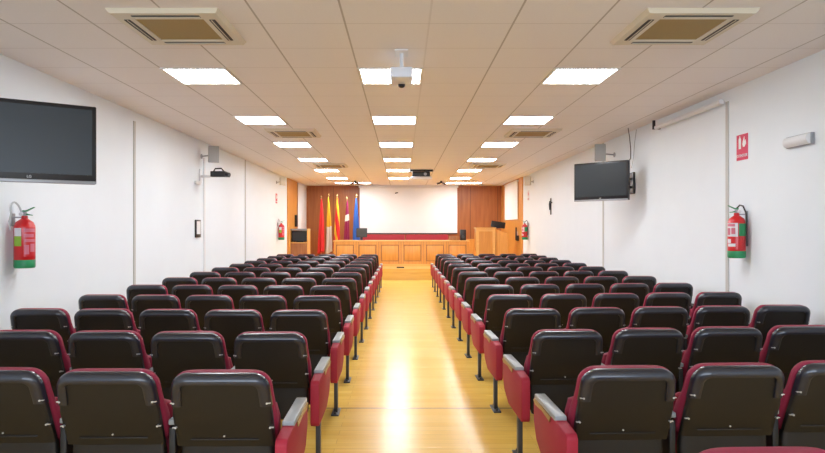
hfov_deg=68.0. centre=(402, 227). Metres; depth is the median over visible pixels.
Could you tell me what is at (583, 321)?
backrest cushion
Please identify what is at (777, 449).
chair
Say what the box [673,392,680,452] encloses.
seat cushion
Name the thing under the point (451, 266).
chair back
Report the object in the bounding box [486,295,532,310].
backrest
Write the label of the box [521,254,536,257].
chair
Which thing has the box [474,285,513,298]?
backrest
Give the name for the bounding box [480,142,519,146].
recessed light
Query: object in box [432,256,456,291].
chair
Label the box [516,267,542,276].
chair
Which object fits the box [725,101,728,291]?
trim
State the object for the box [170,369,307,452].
chair
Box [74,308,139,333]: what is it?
chair
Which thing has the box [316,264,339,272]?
chair
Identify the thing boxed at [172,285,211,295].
backrest cushion
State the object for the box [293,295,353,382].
chair
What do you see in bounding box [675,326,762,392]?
chair
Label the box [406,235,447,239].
bench
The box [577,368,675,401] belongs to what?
hood
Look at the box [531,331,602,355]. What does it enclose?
backrest
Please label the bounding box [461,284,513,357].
chair
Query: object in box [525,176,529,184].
speaker grille
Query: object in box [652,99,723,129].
rail
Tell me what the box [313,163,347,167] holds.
air conditioner
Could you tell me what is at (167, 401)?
seat cushion
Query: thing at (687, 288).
backrest
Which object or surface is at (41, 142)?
television
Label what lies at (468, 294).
backrest cushion
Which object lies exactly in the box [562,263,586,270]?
chair
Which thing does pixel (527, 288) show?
backrest
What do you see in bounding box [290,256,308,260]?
chair
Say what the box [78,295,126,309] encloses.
backrest
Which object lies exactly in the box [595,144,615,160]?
wall speaker
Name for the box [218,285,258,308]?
chair
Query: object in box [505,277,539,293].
chair
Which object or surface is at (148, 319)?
hood
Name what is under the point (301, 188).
blind
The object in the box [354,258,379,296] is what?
chair
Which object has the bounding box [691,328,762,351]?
backrest
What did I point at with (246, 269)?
hood
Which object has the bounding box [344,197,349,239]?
flag
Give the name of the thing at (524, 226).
fire extinguisher
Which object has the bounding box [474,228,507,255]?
lectern
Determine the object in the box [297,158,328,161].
recessed light
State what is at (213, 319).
hood
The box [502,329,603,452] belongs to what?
chair
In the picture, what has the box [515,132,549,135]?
grille
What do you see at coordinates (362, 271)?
backrest
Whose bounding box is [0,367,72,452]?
chair
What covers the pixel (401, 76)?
projector
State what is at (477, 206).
wall
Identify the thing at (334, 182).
recessed light
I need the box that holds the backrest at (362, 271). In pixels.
[339,268,365,277]
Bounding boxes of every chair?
[0,330,71,396]
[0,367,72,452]
[10,308,75,353]
[56,368,181,452]
[67,330,152,371]
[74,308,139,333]
[78,294,132,313]
[126,285,167,311]
[131,295,180,329]
[138,309,201,355]
[150,331,234,399]
[162,277,197,294]
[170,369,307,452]
[172,285,212,308]
[185,295,233,330]
[190,272,220,284]
[202,277,236,294]
[204,309,264,366]
[211,267,238,276]
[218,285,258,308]
[225,272,255,284]
[229,264,253,271]
[233,331,330,452]
[239,295,287,330]
[241,278,276,294]
[243,267,270,277]
[244,261,266,266]
[256,258,276,263]
[258,264,282,271]
[260,272,290,284]
[263,285,303,309]
[267,256,285,260]
[269,310,344,415]
[270,261,292,266]
[275,267,301,277]
[277,254,293,257]
[281,258,301,263]
[282,278,316,294]
[287,264,311,271]
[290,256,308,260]
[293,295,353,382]
[295,272,325,284]
[297,261,318,267]
[298,254,314,257]
[305,258,325,263]
[307,268,333,277]
[310,285,360,359]
[312,256,330,260]
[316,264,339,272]
[319,254,335,257]
[322,278,365,342]
[323,261,345,267]
[329,258,349,264]
[331,272,369,328]
[335,256,353,261]
[339,268,372,318]
[340,254,356,258]
[345,264,375,309]
[350,261,377,302]
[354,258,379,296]
[358,256,380,291]
[361,254,382,287]
[430,254,452,286]
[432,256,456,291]
[434,258,460,296]
[437,261,465,302]
[440,264,471,309]
[444,267,479,317]
[448,272,487,327]
[454,277,498,340]
[457,254,473,258]
[461,256,479,260]
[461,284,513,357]
[465,258,484,263]
[470,294,532,380]
[471,260,492,266]
[477,263,500,271]
[478,254,495,257]
[483,308,560,412]
[484,256,501,259]
[484,267,510,276]
[490,258,509,262]
[493,271,523,283]
[497,260,518,266]
[499,254,515,257]
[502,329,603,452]
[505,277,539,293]
[506,255,524,259]
[506,263,529,270]
[514,258,533,262]
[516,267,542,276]
[520,284,559,307]
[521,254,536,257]
[523,260,544,266]
[528,255,546,259]
[529,271,558,283]
[533,365,676,452]
[534,263,558,270]
[538,257,557,262]
[539,294,586,328]
[544,276,578,293]
[547,266,574,276]
[549,260,570,266]
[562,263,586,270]
[563,271,593,283]
[565,284,604,306]
[565,307,624,354]
[578,266,605,275]
[583,276,617,292]
[591,293,638,327]
[598,271,627,282]
[601,328,683,381]
[609,283,648,306]
[622,276,656,292]
[625,306,687,345]
[643,292,690,318]
[653,283,693,308]
[662,362,784,452]
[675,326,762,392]
[683,305,749,349]
[688,292,741,324]
[700,446,824,452]
[748,304,809,347]
[758,325,824,388]
[766,360,824,449]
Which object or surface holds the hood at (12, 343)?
attached to the chair at (44, 350)
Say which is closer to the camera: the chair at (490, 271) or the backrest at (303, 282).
the backrest at (303, 282)
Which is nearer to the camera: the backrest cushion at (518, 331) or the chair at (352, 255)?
the backrest cushion at (518, 331)
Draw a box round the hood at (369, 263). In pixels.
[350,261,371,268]
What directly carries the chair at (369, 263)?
on the floor
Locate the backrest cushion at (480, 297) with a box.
[472,284,510,310]
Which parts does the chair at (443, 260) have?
arm panel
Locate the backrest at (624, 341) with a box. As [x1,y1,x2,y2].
[612,329,683,353]
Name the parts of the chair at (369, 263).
arm panel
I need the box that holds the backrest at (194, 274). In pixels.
[190,272,219,276]
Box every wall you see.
[0,54,286,329]
[306,186,500,255]
[523,49,824,324]
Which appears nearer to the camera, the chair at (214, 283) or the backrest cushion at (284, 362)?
the backrest cushion at (284, 362)
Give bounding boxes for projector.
[390,49,412,87]
[410,170,432,179]
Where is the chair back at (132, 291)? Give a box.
[126,285,166,298]
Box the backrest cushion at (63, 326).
[20,308,75,334]
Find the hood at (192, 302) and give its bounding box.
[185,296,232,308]
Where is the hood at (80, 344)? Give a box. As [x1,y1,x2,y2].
[68,332,142,356]
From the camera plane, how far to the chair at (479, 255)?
15.11 m
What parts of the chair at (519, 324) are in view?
armrest, arm panel, leg, foot plate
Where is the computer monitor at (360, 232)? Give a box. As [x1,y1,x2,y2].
[356,228,366,239]
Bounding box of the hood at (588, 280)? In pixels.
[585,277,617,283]
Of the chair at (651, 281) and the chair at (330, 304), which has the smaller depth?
the chair at (330, 304)
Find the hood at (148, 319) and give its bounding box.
[139,310,197,329]
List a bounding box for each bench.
[363,235,404,239]
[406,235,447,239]
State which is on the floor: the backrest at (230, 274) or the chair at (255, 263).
the chair at (255, 263)
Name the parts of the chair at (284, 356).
leg, arm panel, armrest, hinge plate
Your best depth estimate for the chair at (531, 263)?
12.11 m
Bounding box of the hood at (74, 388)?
[57,371,159,405]
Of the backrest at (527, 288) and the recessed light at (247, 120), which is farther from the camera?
the recessed light at (247, 120)
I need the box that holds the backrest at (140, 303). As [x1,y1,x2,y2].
[132,295,178,311]
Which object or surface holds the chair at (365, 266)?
on the floor
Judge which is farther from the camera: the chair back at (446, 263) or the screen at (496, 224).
the screen at (496, 224)
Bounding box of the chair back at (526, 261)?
[524,260,544,262]
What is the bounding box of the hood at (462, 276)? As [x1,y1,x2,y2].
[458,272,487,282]
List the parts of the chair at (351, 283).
leg, arm panel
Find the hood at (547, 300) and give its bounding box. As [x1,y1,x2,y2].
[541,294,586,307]
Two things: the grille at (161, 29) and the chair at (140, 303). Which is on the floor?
the chair at (140, 303)
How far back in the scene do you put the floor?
5.46 m
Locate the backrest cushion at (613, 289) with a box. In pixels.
[609,283,643,292]
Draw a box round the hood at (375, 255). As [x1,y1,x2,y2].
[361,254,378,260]
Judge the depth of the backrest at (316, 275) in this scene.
8.81 m
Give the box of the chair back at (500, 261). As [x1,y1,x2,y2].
[498,260,518,263]
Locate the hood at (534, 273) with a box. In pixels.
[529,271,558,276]
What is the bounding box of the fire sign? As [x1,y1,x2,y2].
[736,133,747,160]
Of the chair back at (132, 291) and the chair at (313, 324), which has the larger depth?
the chair back at (132, 291)
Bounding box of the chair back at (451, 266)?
[448,264,471,271]
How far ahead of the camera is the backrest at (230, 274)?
8.84 m
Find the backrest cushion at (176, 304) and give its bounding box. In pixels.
[137,295,180,308]
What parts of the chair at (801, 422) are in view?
arm panel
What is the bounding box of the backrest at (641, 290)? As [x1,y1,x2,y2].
[611,284,648,296]
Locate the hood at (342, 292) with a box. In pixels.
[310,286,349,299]
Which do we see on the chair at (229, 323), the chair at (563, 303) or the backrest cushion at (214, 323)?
the backrest cushion at (214, 323)
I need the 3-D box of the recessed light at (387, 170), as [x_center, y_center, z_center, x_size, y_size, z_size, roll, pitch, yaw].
[-0.110,-1.454,15.470,0.600,0.012,0.600,0,0,0]
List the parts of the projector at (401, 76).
ceiling post, ceiling plate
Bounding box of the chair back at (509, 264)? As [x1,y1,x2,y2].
[506,263,529,266]
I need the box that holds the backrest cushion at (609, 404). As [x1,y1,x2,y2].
[567,365,667,427]
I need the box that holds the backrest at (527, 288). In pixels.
[521,284,559,293]
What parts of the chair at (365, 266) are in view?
arm panel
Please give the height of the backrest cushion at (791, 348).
0.361 m
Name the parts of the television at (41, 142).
trim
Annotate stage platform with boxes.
[382,266,433,279]
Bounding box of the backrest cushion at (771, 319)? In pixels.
[749,304,802,327]
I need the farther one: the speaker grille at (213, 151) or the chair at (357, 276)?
the speaker grille at (213, 151)
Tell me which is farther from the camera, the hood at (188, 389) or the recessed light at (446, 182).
the recessed light at (446, 182)
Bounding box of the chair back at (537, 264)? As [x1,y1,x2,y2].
[535,263,558,266]
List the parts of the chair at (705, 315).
arm panel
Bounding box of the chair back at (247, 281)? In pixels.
[241,278,275,284]
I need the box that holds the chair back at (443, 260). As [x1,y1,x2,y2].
[441,258,460,264]
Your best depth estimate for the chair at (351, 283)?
7.78 m
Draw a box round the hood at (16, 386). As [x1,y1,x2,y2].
[0,370,48,403]
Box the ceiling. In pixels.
[0,0,824,185]
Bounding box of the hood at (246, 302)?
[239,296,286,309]
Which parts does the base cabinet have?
panel, door, panel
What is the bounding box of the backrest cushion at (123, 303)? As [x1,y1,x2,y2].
[87,294,129,310]
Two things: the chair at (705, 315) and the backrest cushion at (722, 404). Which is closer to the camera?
the backrest cushion at (722, 404)
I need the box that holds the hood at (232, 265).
[229,264,252,266]
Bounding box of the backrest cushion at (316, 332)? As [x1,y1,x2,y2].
[272,310,330,349]
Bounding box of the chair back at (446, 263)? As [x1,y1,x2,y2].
[444,261,465,268]
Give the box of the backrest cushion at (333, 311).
[295,295,342,329]
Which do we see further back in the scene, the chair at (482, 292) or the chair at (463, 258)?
the chair at (463, 258)
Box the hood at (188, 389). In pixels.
[171,372,272,407]
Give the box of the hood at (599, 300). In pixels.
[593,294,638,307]
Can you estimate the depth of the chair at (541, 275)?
9.01 m
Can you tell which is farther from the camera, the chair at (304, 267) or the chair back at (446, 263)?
the chair back at (446, 263)
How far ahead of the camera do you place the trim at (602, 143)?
10.50 m
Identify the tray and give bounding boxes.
[411,177,431,179]
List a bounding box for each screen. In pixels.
[292,231,306,241]
[359,185,457,233]
[491,221,504,228]
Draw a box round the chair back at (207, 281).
[202,278,235,284]
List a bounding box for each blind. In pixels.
[297,183,306,228]
[504,180,518,219]
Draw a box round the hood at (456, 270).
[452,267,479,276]
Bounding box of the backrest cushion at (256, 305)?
[243,295,287,309]
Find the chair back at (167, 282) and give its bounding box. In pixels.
[162,278,196,286]
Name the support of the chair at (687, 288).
on the floor
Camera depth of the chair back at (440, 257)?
13.98 m
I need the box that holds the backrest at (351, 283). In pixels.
[322,278,356,289]
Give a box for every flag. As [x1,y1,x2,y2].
[317,196,323,253]
[325,194,331,253]
[333,195,339,252]
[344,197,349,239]
[353,194,359,239]
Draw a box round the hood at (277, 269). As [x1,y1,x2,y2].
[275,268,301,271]
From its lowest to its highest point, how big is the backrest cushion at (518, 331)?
0.361 m
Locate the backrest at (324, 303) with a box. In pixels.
[293,296,340,311]
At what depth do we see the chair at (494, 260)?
13.07 m
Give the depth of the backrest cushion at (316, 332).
4.75 m
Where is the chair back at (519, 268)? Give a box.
[517,267,542,270]
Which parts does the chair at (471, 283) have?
arm panel, leg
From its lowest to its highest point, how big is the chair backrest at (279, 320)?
0.155 m
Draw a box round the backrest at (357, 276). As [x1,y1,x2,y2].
[331,273,361,282]
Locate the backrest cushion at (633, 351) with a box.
[605,328,675,364]
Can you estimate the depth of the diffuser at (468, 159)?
13.06 m
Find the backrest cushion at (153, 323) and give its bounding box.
[147,309,200,330]
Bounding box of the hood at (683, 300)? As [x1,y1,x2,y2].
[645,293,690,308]
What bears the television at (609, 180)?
attached to the wall at (672, 228)
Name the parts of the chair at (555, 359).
hinge plate, armrest, arm panel, leg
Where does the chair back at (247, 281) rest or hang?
attached to the chair at (260, 283)
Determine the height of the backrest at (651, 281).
0.155 m
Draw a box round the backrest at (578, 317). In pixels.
[569,308,624,327]
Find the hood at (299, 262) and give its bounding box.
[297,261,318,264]
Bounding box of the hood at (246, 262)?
[244,261,265,263]
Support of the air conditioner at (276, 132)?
attached to the ceiling
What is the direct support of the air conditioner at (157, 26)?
attached to the ceiling
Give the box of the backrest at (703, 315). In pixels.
[694,306,749,324]
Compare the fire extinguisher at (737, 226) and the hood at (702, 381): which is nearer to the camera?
the hood at (702, 381)
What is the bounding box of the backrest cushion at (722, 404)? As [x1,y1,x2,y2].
[673,362,773,431]
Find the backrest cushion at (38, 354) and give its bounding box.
[0,330,70,371]
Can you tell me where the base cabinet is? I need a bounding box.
[290,229,309,255]
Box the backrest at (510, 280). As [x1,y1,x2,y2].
[506,277,539,284]
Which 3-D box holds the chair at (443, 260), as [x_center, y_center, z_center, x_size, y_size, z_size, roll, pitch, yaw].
[0.986,1.050,13.219,0.548,0.821,0.610,0,0,-2]
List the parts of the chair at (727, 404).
arm panel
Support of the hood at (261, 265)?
attached to the chair at (272, 267)
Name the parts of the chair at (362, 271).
leg, arm panel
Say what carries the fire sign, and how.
attached to the wall at (672, 228)
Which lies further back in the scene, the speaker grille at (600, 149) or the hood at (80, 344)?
the speaker grille at (600, 149)
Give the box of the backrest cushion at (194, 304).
[191,295,233,308]
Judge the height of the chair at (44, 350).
0.821 m
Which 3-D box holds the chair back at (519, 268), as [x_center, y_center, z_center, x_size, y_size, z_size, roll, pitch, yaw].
[2.094,0.718,10.049,0.450,0.155,0.094,0,0,-2]
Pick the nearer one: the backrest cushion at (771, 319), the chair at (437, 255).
the backrest cushion at (771, 319)
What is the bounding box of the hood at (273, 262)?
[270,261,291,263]
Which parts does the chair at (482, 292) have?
armrest, arm panel, leg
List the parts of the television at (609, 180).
trim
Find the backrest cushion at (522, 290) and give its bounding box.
[520,284,554,293]
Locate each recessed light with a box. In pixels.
[160,68,242,83]
[233,116,286,124]
[272,142,312,146]
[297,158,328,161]
[313,169,339,171]
[326,177,347,178]
[334,182,370,183]
[357,68,422,83]
[371,116,416,124]
[378,142,413,146]
[383,158,411,161]
[386,169,409,171]
[388,177,408,178]
[446,182,481,183]
[450,177,471,178]
[456,169,482,171]
[466,158,497,161]
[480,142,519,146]
[502,116,554,124]
[540,68,620,83]
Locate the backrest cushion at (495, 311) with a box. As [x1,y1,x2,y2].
[484,294,530,325]
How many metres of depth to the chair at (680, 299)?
6.01 m
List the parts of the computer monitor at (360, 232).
panel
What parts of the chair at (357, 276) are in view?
leg, arm panel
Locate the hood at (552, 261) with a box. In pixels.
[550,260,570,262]
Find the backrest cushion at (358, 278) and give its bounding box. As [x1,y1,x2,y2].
[335,272,362,293]
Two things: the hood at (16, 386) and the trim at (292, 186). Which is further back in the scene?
the trim at (292, 186)
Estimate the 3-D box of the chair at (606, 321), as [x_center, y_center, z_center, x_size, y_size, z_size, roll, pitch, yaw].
[1.531,1.050,5.126,0.548,0.821,0.589,0,0,-2]
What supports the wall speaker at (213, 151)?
attached to the wall at (84, 233)
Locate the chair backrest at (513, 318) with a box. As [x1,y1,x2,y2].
[504,309,560,328]
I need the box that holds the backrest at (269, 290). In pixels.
[263,286,302,295]
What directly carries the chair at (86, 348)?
on the floor
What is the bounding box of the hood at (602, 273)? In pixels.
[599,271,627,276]
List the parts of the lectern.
frame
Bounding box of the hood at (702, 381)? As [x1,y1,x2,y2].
[686,365,784,398]
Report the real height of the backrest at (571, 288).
0.155 m
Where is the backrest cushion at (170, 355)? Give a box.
[157,331,230,368]
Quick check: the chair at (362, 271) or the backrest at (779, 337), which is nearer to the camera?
the backrest at (779, 337)
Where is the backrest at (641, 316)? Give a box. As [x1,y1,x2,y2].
[632,307,687,325]
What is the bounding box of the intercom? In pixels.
[195,220,200,237]
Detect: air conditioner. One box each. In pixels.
[105,8,245,44]
[264,128,320,137]
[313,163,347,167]
[470,163,506,167]
[504,128,562,137]
[610,8,759,44]
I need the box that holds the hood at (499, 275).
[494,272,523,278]
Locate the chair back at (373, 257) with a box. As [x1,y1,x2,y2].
[358,256,376,262]
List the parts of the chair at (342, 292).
leg, arm panel, armrest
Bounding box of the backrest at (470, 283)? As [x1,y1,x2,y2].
[465,278,498,289]
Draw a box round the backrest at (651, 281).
[623,276,656,287]
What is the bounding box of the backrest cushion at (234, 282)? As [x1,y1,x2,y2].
[209,277,236,284]
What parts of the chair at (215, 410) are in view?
arm panel, armrest, hinge plate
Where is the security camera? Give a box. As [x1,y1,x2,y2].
[199,168,230,182]
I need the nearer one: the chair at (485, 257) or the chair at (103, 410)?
the chair at (103, 410)
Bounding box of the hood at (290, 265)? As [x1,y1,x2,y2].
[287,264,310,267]
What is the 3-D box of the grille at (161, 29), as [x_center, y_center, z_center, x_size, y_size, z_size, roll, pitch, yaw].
[-1.600,-1.448,4.430,0.470,0.024,0.470,0,0,0]
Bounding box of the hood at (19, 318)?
[10,309,69,328]
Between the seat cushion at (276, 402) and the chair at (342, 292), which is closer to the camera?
the seat cushion at (276, 402)
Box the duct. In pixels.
[203,158,205,271]
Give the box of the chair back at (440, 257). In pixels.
[438,256,456,262]
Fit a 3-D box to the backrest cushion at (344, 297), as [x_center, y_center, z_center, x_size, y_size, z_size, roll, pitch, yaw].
[-0.809,0.820,6.891,0.462,0.361,0.234,0,0,0]
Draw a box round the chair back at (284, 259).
[281,258,300,260]
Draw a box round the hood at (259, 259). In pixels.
[256,258,276,260]
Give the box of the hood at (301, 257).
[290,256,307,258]
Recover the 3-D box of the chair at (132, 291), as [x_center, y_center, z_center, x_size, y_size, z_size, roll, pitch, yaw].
[-2.878,1.050,7.101,0.577,0.821,0.573,0,0,0]
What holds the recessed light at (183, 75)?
in the ceiling
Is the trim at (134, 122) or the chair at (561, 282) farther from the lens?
the chair at (561, 282)
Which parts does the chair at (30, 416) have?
arm panel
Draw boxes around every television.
[0,98,95,184]
[574,160,634,201]
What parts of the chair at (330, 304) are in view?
leg, arm panel, armrest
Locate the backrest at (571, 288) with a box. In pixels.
[566,284,604,293]
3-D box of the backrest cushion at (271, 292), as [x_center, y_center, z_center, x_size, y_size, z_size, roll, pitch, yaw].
[-1.326,0.820,6.913,0.462,0.361,0.234,0,0,0]
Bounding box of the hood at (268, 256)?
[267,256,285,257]
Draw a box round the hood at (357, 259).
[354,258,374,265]
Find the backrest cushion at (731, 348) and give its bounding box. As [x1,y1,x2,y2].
[681,326,752,377]
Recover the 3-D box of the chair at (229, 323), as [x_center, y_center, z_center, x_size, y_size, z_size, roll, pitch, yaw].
[-1.302,1.050,4.999,0.545,0.821,0.589,0,0,0]
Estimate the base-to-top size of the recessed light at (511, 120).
0.012 m
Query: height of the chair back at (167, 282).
0.155 m
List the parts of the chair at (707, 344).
arm panel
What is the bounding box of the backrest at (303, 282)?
[282,278,315,286]
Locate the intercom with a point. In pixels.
(197, 222)
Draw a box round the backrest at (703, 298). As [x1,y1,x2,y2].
[696,292,741,307]
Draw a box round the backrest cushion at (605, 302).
[591,293,632,306]
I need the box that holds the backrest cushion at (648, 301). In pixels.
[643,292,682,305]
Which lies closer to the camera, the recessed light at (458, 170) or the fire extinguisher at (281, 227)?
the recessed light at (458, 170)
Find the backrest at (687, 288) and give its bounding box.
[655,283,692,296]
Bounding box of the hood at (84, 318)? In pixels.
[74,309,132,328]
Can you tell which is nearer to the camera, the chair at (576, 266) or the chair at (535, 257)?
the chair at (576, 266)
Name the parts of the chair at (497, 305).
armrest, arm panel, leg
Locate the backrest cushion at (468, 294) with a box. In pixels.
[463,277,494,300]
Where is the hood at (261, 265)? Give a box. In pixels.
[258,264,281,266]
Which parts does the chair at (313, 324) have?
leg, foot plate, arm panel, armrest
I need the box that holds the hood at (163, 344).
[150,332,224,357]
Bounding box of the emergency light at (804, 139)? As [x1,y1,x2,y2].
[782,132,814,148]
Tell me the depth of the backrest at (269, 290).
6.78 m
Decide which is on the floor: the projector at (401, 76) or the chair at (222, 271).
the chair at (222, 271)
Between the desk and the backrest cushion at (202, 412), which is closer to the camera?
the backrest cushion at (202, 412)
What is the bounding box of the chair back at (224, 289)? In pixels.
[218,285,257,294]
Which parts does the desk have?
panel frame, raised panel, panel frame, raised panel, panel frame, raised panel, raised panel, panel frame, panel frame, raised panel, raised panel, panel frame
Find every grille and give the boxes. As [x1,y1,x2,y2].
[136,19,222,39]
[209,147,217,161]
[276,132,309,135]
[320,165,340,166]
[478,165,498,166]
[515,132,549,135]
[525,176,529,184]
[596,145,604,159]
[635,19,726,39]
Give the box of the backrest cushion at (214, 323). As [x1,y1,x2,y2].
[208,309,264,330]
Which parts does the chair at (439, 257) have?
arm panel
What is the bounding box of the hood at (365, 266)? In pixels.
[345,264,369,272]
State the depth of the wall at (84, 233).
7.42 m
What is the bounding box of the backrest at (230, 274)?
[225,272,254,277]
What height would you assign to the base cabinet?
1.130 m
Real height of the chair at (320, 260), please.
0.821 m
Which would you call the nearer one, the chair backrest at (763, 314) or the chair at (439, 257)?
the chair backrest at (763, 314)
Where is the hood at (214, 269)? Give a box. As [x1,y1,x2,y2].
[211,268,238,271]
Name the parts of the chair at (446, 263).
arm panel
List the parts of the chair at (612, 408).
hinge plate, armrest, arm panel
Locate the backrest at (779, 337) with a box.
[768,326,824,349]
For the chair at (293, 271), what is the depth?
9.84 m
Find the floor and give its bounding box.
[281,280,540,452]
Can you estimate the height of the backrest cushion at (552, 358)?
0.361 m
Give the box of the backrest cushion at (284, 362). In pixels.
[237,331,311,383]
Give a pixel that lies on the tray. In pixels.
(412, 178)
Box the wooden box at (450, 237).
[449,236,458,239]
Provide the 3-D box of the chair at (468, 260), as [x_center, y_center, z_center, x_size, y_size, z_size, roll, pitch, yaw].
[1.531,1.050,13.286,0.548,0.821,0.589,0,0,-2]
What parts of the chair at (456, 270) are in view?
arm panel, leg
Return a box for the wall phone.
[515,227,518,240]
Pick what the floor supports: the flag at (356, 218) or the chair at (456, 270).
the chair at (456, 270)
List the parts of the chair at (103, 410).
armrest, arm panel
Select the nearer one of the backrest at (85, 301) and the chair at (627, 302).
the backrest at (85, 301)
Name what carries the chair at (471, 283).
on the floor
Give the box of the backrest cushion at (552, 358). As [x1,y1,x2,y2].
[525,329,596,376]
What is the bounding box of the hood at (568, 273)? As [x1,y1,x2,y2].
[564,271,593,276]
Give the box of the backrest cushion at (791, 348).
[759,325,824,362]
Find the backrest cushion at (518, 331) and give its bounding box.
[500,308,555,346]
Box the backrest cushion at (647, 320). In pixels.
[628,306,678,327]
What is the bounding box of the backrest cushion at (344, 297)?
[313,285,351,314]
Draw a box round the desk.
[333,240,468,265]
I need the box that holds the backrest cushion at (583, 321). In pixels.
[566,307,619,328]
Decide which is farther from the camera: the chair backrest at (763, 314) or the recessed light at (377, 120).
the recessed light at (377, 120)
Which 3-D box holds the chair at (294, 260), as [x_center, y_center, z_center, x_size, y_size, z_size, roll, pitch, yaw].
[-2.336,1.050,13.163,0.545,0.821,0.589,0,0,0]
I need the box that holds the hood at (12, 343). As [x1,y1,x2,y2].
[0,331,61,355]
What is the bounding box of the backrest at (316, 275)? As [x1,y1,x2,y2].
[295,272,325,279]
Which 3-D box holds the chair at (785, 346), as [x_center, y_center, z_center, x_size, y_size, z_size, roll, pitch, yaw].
[2.591,1.050,4.216,0.548,0.821,0.589,0,0,-2]
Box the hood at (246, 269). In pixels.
[243,268,269,271]
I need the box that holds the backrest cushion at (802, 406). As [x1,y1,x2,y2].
[777,360,824,428]
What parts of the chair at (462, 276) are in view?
arm panel, leg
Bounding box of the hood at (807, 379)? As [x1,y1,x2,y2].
[791,363,824,395]
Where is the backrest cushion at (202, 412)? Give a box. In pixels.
[176,369,279,438]
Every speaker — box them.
[201,146,218,162]
[276,177,284,185]
[460,229,465,239]
[525,176,533,185]
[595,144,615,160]
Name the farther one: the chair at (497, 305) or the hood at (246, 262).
the hood at (246, 262)
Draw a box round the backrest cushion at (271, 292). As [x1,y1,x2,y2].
[266,285,303,294]
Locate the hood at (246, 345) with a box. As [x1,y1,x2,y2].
[234,333,307,358]
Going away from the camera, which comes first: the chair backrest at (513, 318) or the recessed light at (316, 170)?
the chair backrest at (513, 318)
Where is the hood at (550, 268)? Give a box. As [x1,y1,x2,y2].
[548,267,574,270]
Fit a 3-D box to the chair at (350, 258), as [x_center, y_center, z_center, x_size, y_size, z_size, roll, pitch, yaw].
[-1.302,1.050,14.134,0.545,0.821,0.589,0,0,0]
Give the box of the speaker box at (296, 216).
[295,215,297,226]
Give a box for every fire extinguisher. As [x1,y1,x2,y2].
[8,201,35,267]
[277,219,284,239]
[522,220,528,239]
[727,204,747,257]
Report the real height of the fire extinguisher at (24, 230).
0.573 m
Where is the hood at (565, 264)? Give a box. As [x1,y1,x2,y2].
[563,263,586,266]
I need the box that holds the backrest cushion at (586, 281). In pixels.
[583,276,613,283]
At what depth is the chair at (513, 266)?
11.05 m
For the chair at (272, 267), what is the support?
on the floor
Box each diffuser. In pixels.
[299,159,325,160]
[384,159,409,160]
[468,159,494,160]
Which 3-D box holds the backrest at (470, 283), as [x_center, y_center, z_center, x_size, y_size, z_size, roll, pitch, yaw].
[1.034,0.718,7.899,0.450,0.155,0.094,0,0,-2]
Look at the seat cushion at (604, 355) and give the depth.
4.11 m
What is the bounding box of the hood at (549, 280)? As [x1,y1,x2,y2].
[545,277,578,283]
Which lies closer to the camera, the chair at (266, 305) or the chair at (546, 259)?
the chair at (266, 305)
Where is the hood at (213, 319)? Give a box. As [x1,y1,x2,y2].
[204,310,261,329]
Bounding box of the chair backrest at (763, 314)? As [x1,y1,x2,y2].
[754,305,809,323]
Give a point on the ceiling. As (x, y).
(484, 63)
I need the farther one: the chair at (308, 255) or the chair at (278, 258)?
the chair at (308, 255)
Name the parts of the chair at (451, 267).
arm panel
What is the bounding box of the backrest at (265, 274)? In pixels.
[260,272,289,277]
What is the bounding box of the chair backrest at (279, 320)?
[270,311,327,330]
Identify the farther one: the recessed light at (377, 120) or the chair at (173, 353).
the recessed light at (377, 120)
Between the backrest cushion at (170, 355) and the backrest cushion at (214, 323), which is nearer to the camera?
the backrest cushion at (170, 355)
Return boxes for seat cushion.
[165,399,172,452]
[276,402,280,429]
[565,396,572,419]
[601,352,607,364]
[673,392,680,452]
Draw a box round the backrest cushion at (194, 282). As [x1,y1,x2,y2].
[168,277,197,284]
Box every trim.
[133,121,135,284]
[245,160,245,260]
[287,178,297,253]
[466,239,473,253]
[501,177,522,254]
[602,143,603,266]
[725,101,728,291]

